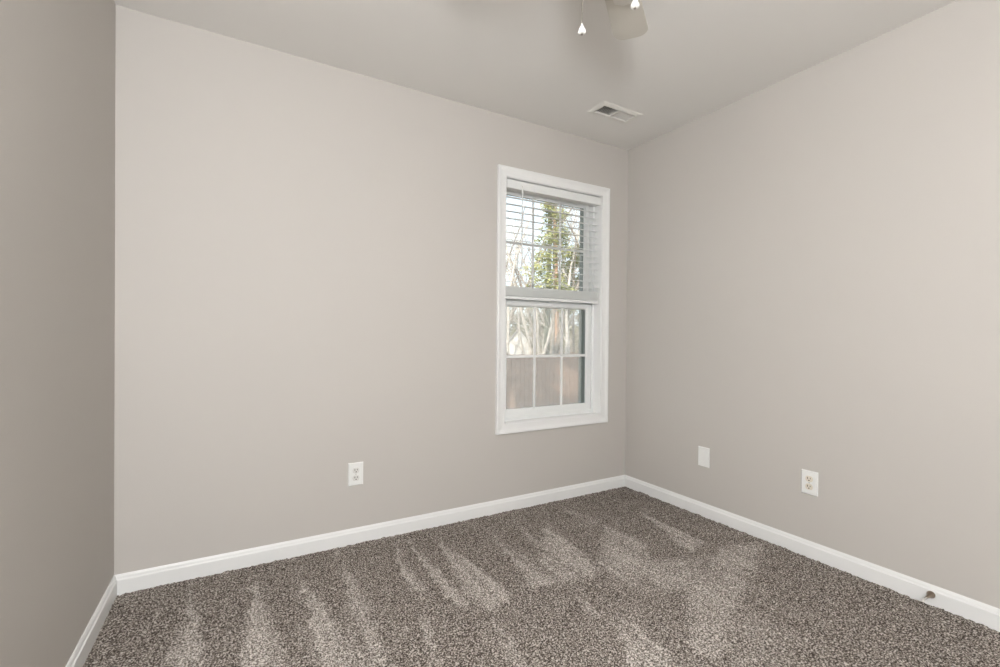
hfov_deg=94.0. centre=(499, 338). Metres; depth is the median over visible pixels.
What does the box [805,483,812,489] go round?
receptacle
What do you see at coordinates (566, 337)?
bare tree
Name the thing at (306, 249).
wall
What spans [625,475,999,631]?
baseboard
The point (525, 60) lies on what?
ceiling
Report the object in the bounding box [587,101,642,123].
ceiling vent
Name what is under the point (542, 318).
bare tree
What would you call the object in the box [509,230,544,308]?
bare tree
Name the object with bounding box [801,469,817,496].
wall outlet
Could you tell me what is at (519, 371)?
wooden fence
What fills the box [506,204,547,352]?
bare tree
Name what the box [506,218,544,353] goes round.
bare tree
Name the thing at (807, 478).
receptacle
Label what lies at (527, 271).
bare tree
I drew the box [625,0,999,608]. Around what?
wall
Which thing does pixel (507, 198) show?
bare tree
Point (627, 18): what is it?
ceiling fan
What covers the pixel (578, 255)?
evergreen
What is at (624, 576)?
floor
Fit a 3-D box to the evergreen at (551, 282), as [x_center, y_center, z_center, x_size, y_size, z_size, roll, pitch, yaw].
[1.835,-1.402,17.086,2.146,7.546,2.071,1,0,20]
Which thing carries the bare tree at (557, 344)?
on the ground
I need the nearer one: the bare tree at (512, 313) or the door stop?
the door stop
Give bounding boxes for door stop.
[921,591,934,601]
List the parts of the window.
sash, sash, frame, screen frame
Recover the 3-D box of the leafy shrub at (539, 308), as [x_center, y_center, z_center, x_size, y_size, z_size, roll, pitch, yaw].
[4.494,-0.603,43.439,3.452,5.691,4.346,0,0,3]
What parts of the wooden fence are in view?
board panel, board panel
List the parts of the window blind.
ladder cord, rail, ladder cord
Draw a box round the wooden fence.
[506,352,578,408]
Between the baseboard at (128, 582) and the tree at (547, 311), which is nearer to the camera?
the baseboard at (128, 582)
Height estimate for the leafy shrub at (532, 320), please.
4.183 m
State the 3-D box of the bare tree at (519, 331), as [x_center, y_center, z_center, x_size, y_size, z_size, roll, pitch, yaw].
[0.544,-2.555,30.710,4.134,9.539,3.193,0,0,1]
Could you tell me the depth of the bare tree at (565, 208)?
37.09 m
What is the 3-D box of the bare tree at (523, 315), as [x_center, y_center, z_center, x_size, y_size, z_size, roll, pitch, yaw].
[0.773,-3.236,26.602,4.856,11.028,3.270,0,0,-10]
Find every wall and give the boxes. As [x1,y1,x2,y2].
[0,0,115,666]
[114,5,627,574]
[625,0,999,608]
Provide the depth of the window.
3.21 m
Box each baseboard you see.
[65,575,116,666]
[115,475,624,595]
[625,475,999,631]
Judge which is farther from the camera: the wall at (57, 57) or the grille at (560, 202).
the grille at (560, 202)
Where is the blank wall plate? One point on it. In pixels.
(703, 452)
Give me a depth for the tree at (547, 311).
18.83 m
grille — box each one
[506,198,582,289]
[506,306,585,407]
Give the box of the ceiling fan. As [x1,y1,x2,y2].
[578,0,647,39]
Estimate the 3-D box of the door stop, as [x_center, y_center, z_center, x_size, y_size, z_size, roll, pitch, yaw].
[1.729,1.050,1.889,0.089,0.028,0.028,0,0,-30]
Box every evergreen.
[520,202,576,354]
[557,244,579,353]
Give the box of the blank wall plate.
[698,446,709,467]
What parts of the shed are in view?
door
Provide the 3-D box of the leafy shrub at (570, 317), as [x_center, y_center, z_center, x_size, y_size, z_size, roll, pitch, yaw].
[5.599,-0.314,41.001,3.069,5.060,3.864,1,0,26]
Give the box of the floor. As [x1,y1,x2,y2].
[83,486,999,666]
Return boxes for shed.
[508,329,532,354]
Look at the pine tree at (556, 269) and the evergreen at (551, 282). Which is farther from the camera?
the pine tree at (556, 269)
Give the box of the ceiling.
[114,0,956,149]
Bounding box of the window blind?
[506,179,600,303]
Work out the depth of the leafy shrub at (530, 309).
48.73 m
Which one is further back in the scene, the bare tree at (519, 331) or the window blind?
the bare tree at (519, 331)
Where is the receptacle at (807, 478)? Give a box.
[805,476,812,481]
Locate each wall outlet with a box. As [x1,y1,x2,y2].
[348,462,362,485]
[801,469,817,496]
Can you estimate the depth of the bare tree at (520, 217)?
28.40 m
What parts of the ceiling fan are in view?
pull knob, blade, pull knob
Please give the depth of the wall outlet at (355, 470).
2.42 m
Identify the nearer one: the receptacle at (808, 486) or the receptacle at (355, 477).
the receptacle at (808, 486)
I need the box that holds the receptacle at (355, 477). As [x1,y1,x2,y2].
[353,475,358,480]
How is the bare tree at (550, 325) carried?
on the ground
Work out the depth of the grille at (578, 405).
3.20 m
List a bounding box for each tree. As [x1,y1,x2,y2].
[506,198,541,284]
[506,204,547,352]
[506,207,577,324]
[506,209,569,354]
[506,217,534,322]
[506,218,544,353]
[506,224,544,353]
[506,248,538,354]
[506,252,544,326]
[509,208,567,328]
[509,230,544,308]
[517,216,579,353]
[521,209,579,354]
[523,204,578,353]
[544,209,551,354]
[554,208,558,340]
[555,205,579,353]
[558,212,579,353]
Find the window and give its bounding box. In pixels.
[495,164,609,434]
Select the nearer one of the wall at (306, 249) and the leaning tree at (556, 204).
the wall at (306, 249)
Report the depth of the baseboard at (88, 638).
1.64 m
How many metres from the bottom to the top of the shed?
2.870 m
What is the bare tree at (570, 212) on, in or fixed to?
on the ground

